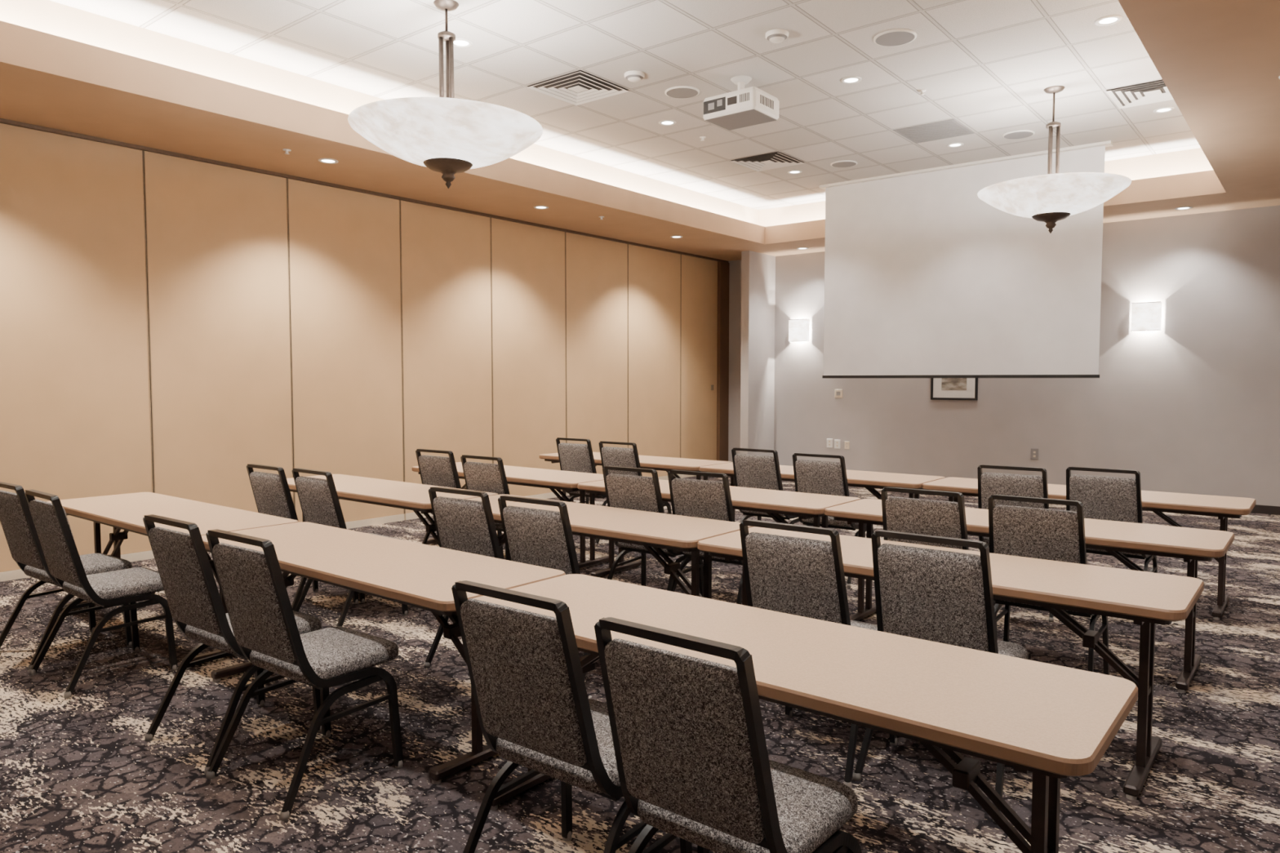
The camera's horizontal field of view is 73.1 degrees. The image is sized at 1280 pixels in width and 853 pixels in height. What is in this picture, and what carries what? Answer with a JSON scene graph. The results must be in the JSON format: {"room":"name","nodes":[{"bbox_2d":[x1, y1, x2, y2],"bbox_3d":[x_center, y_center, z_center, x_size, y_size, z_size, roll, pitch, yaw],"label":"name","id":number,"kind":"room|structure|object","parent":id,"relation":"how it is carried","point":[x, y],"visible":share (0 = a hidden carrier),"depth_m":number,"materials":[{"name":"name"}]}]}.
{"room":"event hall","nodes":[
{"label":"event hall","id":0,"kind":"room"},
{"bbox_2d":[0,118,729,582],"bbox_3d":[-2.882,-1.046,9.242,0.250,4.200,13.700,2,4,39],"label":"wall","id":1,"kind":"structure","parent":0,"point":[172,324],"depth_m":8.51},
{"bbox_2d":[49,0,1200,209],"bbox_3d":[0.580,-2.943,6.564,6.128,0.080,11.530,2,4,39],"label":"ceiling","id":2,"kind":"structure","parent":0,"point":[986,66],"depth_m":7.07,"materials":[{"name":"tile"}]},
{"bbox_2d":[347,0,542,188],"bbox_3d":[-1.313,-2.246,5.881,1.293,1.238,1.293,2,4,39],"label":"pendant light","id":3,"kind":"object","parent":2,"relation":"hanging from","point":[449,135],"visible":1,"depth_m":5.59,"materials":[{"name":"white glass"}]},
{"bbox_2d":[453,38,472,48],"bbox_3d":[-1.352,-2.899,6.518,0.176,0.010,0.176,2,4,39],"label":"recessed light","id":4,"kind":"object","parent":2,"relation":"in","point":[459,42],"visible":0.82,"depth_m":6.52,"materials":[{"name":"white glass"}]},
{"bbox_2d":[527,70,628,105],"bbox_3d":[-0.540,-2.948,7.532,0.630,0.011,0.630,2,4,39],"label":"ceiling vent","id":5,"kind":"object","parent":2,"relation":"in","point":[578,87],"visible":1,"depth_m":7.52,"materials":[{"name":"white plastic"}]},
{"bbox_2d":[624,70,644,82],"bbox_3d":[-0.046,-2.907,7.190,0.170,0.058,0.170,2,4,39],"label":"smoke detector","id":6,"kind":"object","parent":2,"relation":"attached to","point":[633,76],"visible":1,"depth_m":7.14,"materials":[{"name":"white plastic"}]},
{"bbox_2d":[658,120,675,125],"bbox_3d":[0.272,-3.009,8.545,0.176,0.010,0.176,2,4,39],"label":"recessed light","id":7,"kind":"object","parent":2,"relation":"in","point":[664,122],"visible":1,"depth_m":8.55,"materials":[{"name":"white glass"}]},
{"bbox_2d":[664,85,699,98],"bbox_3d":[0.374,-2.954,7.633,0.310,0.013,0.310,2,4,39],"label":"ceiling speaker","id":8,"kind":"object","parent":2,"relation":"in","point":[681,91],"depth_m":7.61},
{"bbox_2d":[699,136,706,141],"bbox_3d":[0.656,-3.020,9.057,0.070,0.036,0.070,2,4,39],"label":"sprinkler","id":9,"kind":"object","parent":2,"relation":"attached to","point":[702,138],"visible":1,"depth_m":9.05,"materials":[{"name":"white metal"}]},
{"bbox_2d":[702,75,778,130],"bbox_3d":[0.865,-2.772,7.326,0.522,0.343,0.450,2,4,39],"label":"ceiling projector","id":10,"kind":"object","parent":2,"relation":"hanging from","point":[744,107],"depth_m":7.21,"materials":[{"name":"white plastic"}]},
{"bbox_2d":[730,151,804,171],"bbox_3d":[1.490,-3.086,10.065,0.630,0.011,0.630,2,4,39],"label":"ceiling vent","id":11,"kind":"object","parent":2,"relation":"in","point":[774,160],"visible":1,"depth_m":10.05,"materials":[{"name":"white plastic"}]},
{"bbox_2d":[765,28,788,43],"bbox_3d":[1.008,-2.861,6.348,0.170,0.058,0.170,2,4,39],"label":"smoke detector","id":12,"kind":"object","parent":2,"relation":"attached to","point":[778,35],"visible":1,"depth_m":6.30,"materials":[{"name":"white plastic"}]},
{"bbox_2d":[787,169,801,173],"bbox_3d":[1.897,-3.119,10.572,0.176,0.010,0.176,2,4,39],"label":"recessed light","id":13,"kind":"object","parent":2,"relation":"in","point":[795,171],"visible":1,"depth_m":10.57,"materials":[{"name":"white glass"}]},
{"bbox_2d":[830,160,857,167],"bbox_3d":[2.404,-3.092,10.167,0.310,0.013,0.310,2,4,39],"label":"ceiling speaker","id":14,"kind":"object","parent":2,"relation":"in","point":[845,163],"depth_m":10.13},
{"bbox_2d":[840,76,862,84],"bbox_3d":[1.795,-2.943,7.328,0.176,0.010,0.176,2,4,39],"label":"recessed light","id":15,"kind":"object","parent":2,"relation":"in","point":[848,80],"visible":1,"depth_m":7.33,"materials":[{"name":"white glass"}]},
{"bbox_2d":[873,28,916,46],"bbox_3d":[1.896,-2.888,6.416,0.310,0.013,0.310,2,4,39],"label":"ceiling speaker","id":16,"kind":"object","parent":2,"relation":"in","point":[893,37],"depth_m":6.40},
{"bbox_2d":[917,88,926,95],"bbox_3d":[2.484,-2.940,7.597,0.070,0.036,0.070,2,4,39],"label":"sprinkler","id":17,"kind":"object","parent":2,"relation":"attached to","point":[922,91],"visible":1,"depth_m":7.59,"materials":[{"name":"white metal"}]},
{"bbox_2d":[893,119,973,143],"bbox_3d":[3.013,-3.021,8.849,0.610,0.011,0.610,2,4,39],"label":"ceiling vent","id":18,"kind":"object","parent":2,"relation":"in","point":[951,127],"visible":1,"depth_m":8.81,"materials":[{"name":"white metal"}]},
{"bbox_2d":[946,142,964,147],"bbox_3d":[3.419,-3.053,9.355,0.176,0.010,0.176,2,4,39],"label":"recessed light","id":19,"kind":"object","parent":2,"relation":"in","point":[953,144],"visible":1,"depth_m":9.35,"materials":[{"name":"white glass"}]},
{"bbox_2d":[818,140,1113,377],"bbox_3d":[3.723,-1.846,10.371,3.410,2.525,0.140,2,4,39],"label":"projection screen","id":20,"kind":"object","parent":2,"relation":"hanging from","point":[925,277],"visible":1,"depth_m":10.30,"materials":[{"name":"fabric"}]},
{"bbox_2d":[1002,129,1035,138],"bbox_3d":[3.927,-3.026,8.950,0.310,0.013,0.310,2,4,39],"label":"ceiling speaker","id":21,"kind":"object","parent":2,"relation":"in","point":[1020,134],"depth_m":8.91},
{"bbox_2d":[977,85,1131,233],"bbox_3d":[3.627,-2.330,7.587,1.222,1.256,1.222,2,4,39],"label":"pendant light","id":22,"kind":"object","parent":2,"relation":"hanging from","point":[1050,198],"visible":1,"depth_m":7.32,"materials":[{"name":"white glass"}]},
{"bbox_2d":[1094,14,1122,26],"bbox_3d":[3.317,-2.877,6.112,0.176,0.010,0.176,2,4,39],"label":"recessed light","id":23,"kind":"object","parent":2,"relation":"in","point":[1109,20],"visible":1,"depth_m":6.11,"materials":[{"name":"white glass"}]},
{"bbox_2d":[1105,79,1173,108],"bbox_3d":[4.536,-2.954,7.633,0.630,0.011,0.630,2,4,39],"label":"ceiling vent","id":24,"kind":"object","parent":2,"relation":"in","point":[1154,91],"visible":0.71,"depth_m":7.68,"materials":[{"name":"white plastic"}]},
{"bbox_2d":[1153,106,1174,113],"bbox_3d":[4.942,-2.987,8.139,0.176,0.010,0.176,2,4,39],"label":"recessed light","id":25,"kind":"object","parent":2,"relation":"in","point":[1165,109],"visible":1,"depth_m":8.14,"materials":[{"name":"white glass"}]},
{"bbox_2d":[0,475,1279,852],"bbox_3d":[0.494,1.248,6.662,9.096,0.100,14.100,2,4,39],"label":"floor","id":26,"kind":"structure","parent":0,"point":[79,773],"depth_m":3.58,"materials":[{"name":"carpet"}]},
{"bbox_2d":[0,481,132,671],"bbox_3d":[-3.320,0.794,4.975,0.558,0.990,0.578,2,4,36],"label":"banquet chair","id":27,"kind":"object","parent":26,"relation":"on","point":[22,539],"visible":0.65,"depth_m":4.78,"materials":[{"name":"fabric"}]},
{"bbox_2d":[24,489,177,698],"bbox_3d":[-2.843,0.815,4.582,0.558,0.990,0.578,3,4,39],"label":"banquet chair","id":28,"kind":"object","parent":26,"relation":"on","point":[131,586],"visible":0.96,"depth_m":4.43,"materials":[{"name":"fabric"}]},
{"bbox_2d":[47,492,298,669],"bbox_3d":[-2.980,0.895,5.414,2.110,0.740,0.660,2,4,39],"label":"folding table","id":29,"kind":"object","parent":26,"relation":"on","point":[126,512],"visible":0.42,"depth_m":5.33,"materials":[{"name":"laminate"}]},
{"bbox_2d":[142,514,321,774],"bbox_3d":[-1.755,0.860,3.764,0.558,0.990,0.578,2,4,37],"label":"banquet chair","id":30,"kind":"object","parent":26,"relation":"on","point":[194,602],"visible":0.71,"depth_m":3.54,"materials":[{"name":"fabric"}]},
{"bbox_2d":[246,463,359,611],"bbox_3d":[-2.319,0.741,5.953,0.558,0.990,0.578,2,4,38],"label":"banquet chair","id":31,"kind":"object","parent":26,"relation":"on","point":[271,491],"visible":0.27,"depth_m":5.69,"materials":[{"name":"fabric"}]},
{"bbox_2d":[205,528,403,821],"bbox_3d":[-1.310,0.879,3.408,0.558,0.990,0.578,2,4,37],"label":"banquet chair","id":32,"kind":"object","parent":26,"relation":"on","point":[261,615],"visible":1,"depth_m":3.24,"materials":[{"name":"fabric"}]},
{"bbox_2d":[292,467,408,626],"bbox_3d":[-1.897,0.756,5.667,0.558,0.990,0.578,3,4,39],"label":"banquet chair","id":33,"kind":"object","parent":26,"relation":"on","point":[318,499],"visible":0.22,"depth_m":5.41,"materials":[{"name":"fabric"}]},
{"bbox_2d":[201,522,565,784],"bbox_3d":[-1.321,0.967,4.094,2.110,0.740,0.660,3,4,39],"label":"folding table","id":34,"kind":"object","parent":26,"relation":"on","point":[423,576],"visible":0.56,"depth_m":3.77,"materials":[{"name":"laminate"}]},
{"bbox_2d":[281,474,497,609],"bbox_3d":[-2.021,0.830,6.612,2.110,0.740,0.660,2,4,39],"label":"folding table","id":35,"kind":"object","parent":26,"relation":"on","point":[415,497],"visible":0.3,"depth_m":6.25,"materials":[{"name":"laminate"}]},
{"bbox_2d":[415,448,503,559],"bbox_3d":[-1.506,0.672,7.222,0.558,0.990,0.578,2,4,36],"label":"banquet chair","id":36,"kind":"object","parent":26,"relation":"on","point":[440,471],"visible":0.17,"depth_m":6.97,"materials":[{"name":"fabric"}]},
{"bbox_2d":[423,486,502,667],"bbox_3d":[-0.787,0.808,4.716,0.558,0.990,0.578,2,4,36],"label":"banquet chair","id":37,"kind":"object","parent":26,"relation":"on","point":[468,526],"visible":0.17,"depth_m":4.47,"materials":[{"name":"fabric"}]},
{"bbox_2d":[460,454,510,559],"bbox_3d":[-1.017,0.703,6.652,0.558,0.990,0.578,2,4,37],"label":"banquet chair","id":38,"kind":"object","parent":26,"relation":"on","point":[480,477],"visible":0.23,"depth_m":6.40,"materials":[{"name":"fabric"}]},
{"bbox_2d":[411,462,608,568],"bbox_3d":[-1.136,0.770,7.716,2.110,0.740,0.660,2,4,39],"label":"folding table","id":39,"kind":"object","parent":26,"relation":"on","point":[568,481],"visible":0.3,"depth_m":7.21,"materials":[{"name":"laminate"}]},
{"bbox_2d":[497,495,590,679],"bbox_3d":[-0.361,0.827,4.376,0.558,0.990,0.578,2,4,36],"label":"banquet chair","id":40,"kind":"object","parent":26,"relation":"on","point":[543,538],"visible":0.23,"depth_m":4.12,"materials":[{"name":"fabric"}]},
{"bbox_2d":[451,580,692,852],"bbox_3d":[-0.192,0.925,2.566,0.558,0.990,0.578,2,4,38],"label":"banquet chair","id":41,"kind":"object","parent":26,"relation":"on","point":[535,710],"visible":0.9,"depth_m":2.36,"materials":[{"name":"fabric"}]},
{"bbox_2d":[555,437,607,542],"bbox_3d":[-0.485,0.597,8.593,0.558,0.990,0.578,2,4,37],"label":"banquet chair","id":42,"kind":"object","parent":26,"relation":"on","point":[573,457],"visible":0.3,"depth_m":8.36,"materials":[{"name":"fabric"}]},
{"bbox_2d":[455,494,753,615],"bbox_3d":[-0.362,0.902,5.290,2.110,0.740,0.660,2,4,39],"label":"folding table","id":43,"kind":"object","parent":26,"relation":"on","point":[658,531],"visible":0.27,"depth_m":4.82,"materials":[{"name":"laminate"}]},
{"bbox_2d":[595,440,671,553],"bbox_3d":[-0.041,0.623,8.110,0.558,0.990,0.578,2,4,38],"label":"banquet chair","id":44,"kind":"object","parent":26,"relation":"on","point":[610,456],"visible":0.24,"depth_m":7.87,"materials":[{"name":"fabric"}]},
{"bbox_2d":[538,452,731,502],"bbox_3d":[-0.093,0.699,9.017,2.110,0.740,0.660,2,4,38],"label":"folding table","id":45,"kind":"object","parent":26,"relation":"on","point":[657,463],"visible":0.28,"depth_m":8.61,"materials":[{"name":"laminate"}]},
{"bbox_2d":[602,466,703,597],"bbox_3d":[0.090,0.748,5.819,0.558,0.990,0.578,2,4,36],"label":"banquet chair","id":46,"kind":"object","parent":26,"relation":"on","point":[642,493],"visible":0.38,"depth_m":5.61,"materials":[{"name":"fabric"}]},
{"bbox_2d":[667,470,742,604],"bbox_3d":[0.513,0.761,5.571,0.558,0.990,0.578,2,4,36],"label":"banquet chair","id":47,"kind":"object","parent":26,"relation":"on","point":[703,499],"visible":0.38,"depth_m":5.33,"materials":[{"name":"fabric"}]},
{"bbox_2d":[577,479,860,577],"bbox_3d":[0.517,0.842,6.387,2.110,0.740,0.660,2,4,38],"label":"folding table","id":48,"kind":"object","parent":26,"relation":"on","point":[775,503],"visible":0.4,"depth_m":5.99,"materials":[{"name":"laminate"}]},
{"bbox_2d":[594,617,862,852],"bbox_3d":[0.234,0.946,2.181,0.558,0.990,0.578,3,4,39],"label":"banquet chair","id":49,"kind":"object","parent":26,"relation":"on","point":[693,763],"visible":1,"depth_m":1.99,"materials":[{"name":"fabric"}]},
{"bbox_2d":[724,447,799,564],"bbox_3d":[1.107,0.666,7.321,0.558,0.990,0.578,3,4,39],"label":"banquet chair","id":50,"kind":"object","parent":26,"relation":"on","point":[751,471],"visible":0.34,"depth_m":7.10,"materials":[{"name":"fabric"}]},
{"bbox_2d":[473,573,1137,852],"bbox_3d":[0.335,1.039,2.768,2.110,0.740,0.660,3,4,39],"label":"folding table","id":51,"kind":"object","parent":26,"relation":"on","point":[1054,722],"visible":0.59,"depth_m":2.32,"materials":[{"name":"laminate"}]},
{"bbox_2d":[739,519,897,788],"bbox_3d":[0.745,0.867,3.633,0.558,0.990,0.578,2,4,37],"label":"banquet chair","id":52,"kind":"object","parent":26,"relation":"on","point":[804,577],"visible":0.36,"depth_m":3.39,"materials":[{"name":"fabric"}]},
{"bbox_2d":[699,462,945,518],"bbox_3d":[1.561,0.771,7.690,2.110,0.740,0.660,2,4,39],"label":"folding table","id":53,"kind":"object","parent":26,"relation":"on","point":[869,480],"visible":0.2,"depth_m":7.26,"materials":[{"name":"laminate"}]},
{"bbox_2d":[792,453,874,587],"bbox_3d":[1.526,0.694,6.820,0.558,0.990,0.578,2,4,38],"label":"banquet chair","id":54,"kind":"object","parent":26,"relation":"on","point":[815,477],"visible":0.37,"depth_m":6.60,"materials":[{"name":"fabric"}]},
{"bbox_2d":[880,486,997,639],"bbox_3d":[1.619,0.809,4.699,0.558,0.990,0.578,2,4,38],"label":"banquet chair","id":55,"kind":"object","parent":26,"relation":"on","point":[900,514],"visible":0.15,"depth_m":4.45,"materials":[{"name":"fabric"}]},
{"bbox_2d":[853,529,1032,824],"bbox_3d":[1.218,0.881,3.383,0.558,0.990,0.578,2,4,38],"label":"banquet chair","id":56,"kind":"object","parent":26,"relation":"on","point":[933,595],"visible":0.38,"depth_m":3.16,"materials":[{"name":"fabric"}]},
{"bbox_2d":[697,526,1204,799],"bbox_3d":[1.296,0.974,3.968,2.110,0.740,0.660,2,4,39],"label":"folding table","id":57,"kind":"object","parent":26,"relation":"on","point":[1148,599],"visible":0.66,"depth_m":3.44,"materials":[{"name":"laminate"}]},
{"bbox_2d":[977,464,1053,622],"bbox_3d":[2.596,0.744,5.901,0.558,0.990,0.578,2,4,36],"label":"banquet chair","id":58,"kind":"object","parent":26,"relation":"on","point":[988,483],"visible":0.31,"depth_m":5.66,"materials":[{"name":"fabric"}]},
{"bbox_2d":[824,498,1234,693],"bbox_3d":[2.173,0.914,5.062,2.110,0.740,0.660,3,4,39],"label":"folding table","id":59,"kind":"object","parent":26,"relation":"on","point":[1193,545],"visible":0.61,"depth_m":4.59,"materials":[{"name":"laminate"}]},
{"bbox_2d":[987,494,1109,675],"bbox_3d":[2.066,0.826,4.394,0.558,0.990,0.578,2,4,38],"label":"banquet chair","id":60,"kind":"object","parent":26,"relation":"on","point":[1054,535],"visible":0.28,"depth_m":4.18,"materials":[{"name":"fabric"}]},
{"bbox_2d":[922,477,1256,619],"bbox_3d":[3.221,0.843,6.370,2.110,0.740,0.660,2,4,39],"label":"folding table","id":61,"kind":"object","parent":26,"relation":"on","point":[1224,508],"visible":0.51,"depth_m":5.83,"materials":[{"name":"laminate"}]},
{"bbox_2d":[1066,466,1157,573],"bbox_3d":[3.131,0.751,5.755,0.558,0.990,0.578,3,4,39],"label":"banquet chair","id":62,"kind":"object","parent":26,"relation":"on","point":[1102,498],"visible":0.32,"depth_m":5.53,"materials":[{"name":"fabric"}]},
{"bbox_2d":[0,0,1279,261],"bbox_3d":[0.533,-2.362,6.434,8.596,0.060,13.700,2,4,39],"label":"ceiling soffit","id":63,"kind":"structure","parent":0,"point":[1218,60],"depth_m":7.00,"materials":[{"name":"paint"}]},
{"bbox_2d":[282,148,291,154],"bbox_3d":[-3.045,-2.368,7.441,0.070,0.036,0.070,2,4,39],"label":"sprinkler","id":64,"kind":"object","parent":63,"relation":"attached to","point":[286,150],"visible":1,"depth_m":7.43,"materials":[{"name":"white metal"}]},
{"bbox_2d":[318,158,338,164],"bbox_3d":[-2.823,-2.405,7.813,0.176,0.010,0.176,2,4,39],"label":"recessed light","id":65,"kind":"object","parent":63,"relation":"attached to","point":[329,161],"visible":1,"depth_m":7.82,"materials":[{"name":"white glass"}]},
{"bbox_2d":[533,205,548,208],"bbox_3d":[-1.136,-2.520,9.918,0.176,0.010,0.176,2,4,39],"label":"recessed light","id":66,"kind":"object","parent":63,"relation":"attached to","point":[535,206],"visible":1,"depth_m":9.92,"materials":[{"name":"white glass"}]},
{"bbox_2d":[0,0,1213,226],"bbox_3d":[0.580,-2.677,6.579,6.228,0.553,11.630,2,4,39],"label":"cove","id":67,"kind":"object","parent":63,"relation":"attached to","point":[47,16],"depth_m":7.25,"materials":[{"name":"paint"}]},
{"bbox_2d":[0,20,1222,239],"bbox_3d":[0.580,-2.497,6.588,5.668,0.193,11.070,2,4,39],"label":"ceiling tray edge","id":68,"kind":"structure","parent":63,"relation":"attached to","point":[15,40],"depth_m":6.93,"materials":[{"name":"paint"}]},
{"bbox_2d":[670,235,682,238],"bbox_3d":[0.507,-2.632,11.969,0.176,0.010,0.176,2,4,39],"label":"recessed light","id":69,"kind":"object","parent":63,"relation":"attached to","point":[673,237],"visible":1,"depth_m":11.98,"materials":[{"name":"white glass"}]},
{"bbox_2d":[796,247,808,249],"bbox_3d":[2.453,-2.689,13.023,0.176,0.010,0.176,2,4,39],"label":"recessed light","id":70,"kind":"object","parent":63,"relation":"attached to","point":[798,248],"visible":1,"depth_m":13.02,"materials":[{"name":"white glass"}]},
{"bbox_2d":[1174,206,1192,209],"bbox_3d":[6.279,-2.523,9.966,0.176,0.010,0.176,2,4,39],"label":"recessed light","id":71,"kind":"object","parent":63,"relation":"attached to","point":[1182,207],"visible":1,"depth_m":9.96,"materials":[{"name":"white glass"}]},
{"bbox_2d":[740,250,775,456],"bbox_3d":[1.875,-0.957,13.708,0.140,3.537,0.800,2,4,39],"label":"wall","id":72,"kind":"structure","parent":0,"point":[757,269],"depth_m":13.55,"materials":[{"name":"white paint"}]},
{"bbox_2d":[728,204,1279,506],"bbox_3d":[4.820,-1.193,11.945,9.096,4.200,0.150,2,4,39],"label":"wall","id":73,"kind":"structure","parent":0,"point":[1191,405],"depth_m":10.84,"materials":[{"name":"white paint"}]},
{"bbox_2d":[788,318,809,342],"bbox_3d":[2.510,-1.514,13.608,0.314,0.350,0.113,2,4,39],"label":"wall sconce","id":74,"kind":"object","parent":73,"relation":"attached to","point":[798,329],"visible":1,"depth_m":13.55,"materials":[{"name":"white glass"}]},
{"bbox_2d":[826,438,832,448],"bbox_3d":[2.949,0.259,13.420,0.100,0.140,0.010,2,4,39],"label":"wall outlet","id":75,"kind":"object","parent":73,"relation":"attached to","point":[829,441],"visible":1,"depth_m":13.41,"materials":[{"name":"white plastic"}]},
{"bbox_2d":[834,439,840,448],"bbox_3d":[3.050,0.273,13.339,0.100,0.140,0.010,2,4,39],"label":"wall outlet","id":76,"kind":"object","parent":73,"relation":"attached to","point":[837,442],"visible":1,"depth_m":13.33,"materials":[{"name":"white plastic"}]},
{"bbox_2d":[834,389,842,398],"bbox_3d":[3.058,-0.505,13.290,0.130,0.130,0.012,2,4,39],"label":"wall thermostat","id":77,"kind":"object","parent":73,"relation":"attached to","point":[838,393],"visible":1,"depth_m":13.28,"materials":[{"name":"white plastic"}]},
{"bbox_2d":[844,441,849,448],"bbox_3d":[3.175,0.288,13.240,0.080,0.120,0.010,2,4,39],"label":"wall outlet","id":78,"kind":"object","parent":73,"relation":"attached to","point":[846,443],"visible":1,"depth_m":13.23,"materials":[{"name":"white plastic"}]},
{"bbox_2d":[930,377,977,399],"bbox_3d":[4.430,-0.615,12.172,0.650,0.480,0.029,2,4,39],"label":"framed picture","id":79,"kind":"object","parent":73,"relation":"attached to","point":[941,388],"visible":0.6,"depth_m":12.17,"materials":[{"name":"black plastic"}]},
{"bbox_2d":[1030,448,1038,459],"bbox_3d":[5.284,0.370,11.555,0.100,0.150,0.010,2,4,39],"label":"wall outlet","id":80,"kind":"object","parent":73,"relation":"attached to","point":[1034,452],"visible":1,"depth_m":11.55,"materials":[{"name":"white plastic"}]},
{"bbox_2d":[1130,301,1161,331],"bbox_3d":[6.239,-1.352,10.629,0.314,0.350,0.113,2,4,39],"label":"wall sconce","id":81,"kind":"object","parent":73,"relation":"attached to","point":[1145,316],"visible":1,"depth_m":10.58,"materials":[{"name":"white glass"}]},
{"bbox_2d":[1250,504,1279,515],"bbox_3d":[5.169,0.875,11.672,7.670,0.100,0.015,2,4,39],"label":"baseboard","id":82,"kind":"structure","parent":73,"relation":"attached to","point":[1264,509],"depth_m":9.99,"materials":[{"name":"brown rubber"}]}
]}

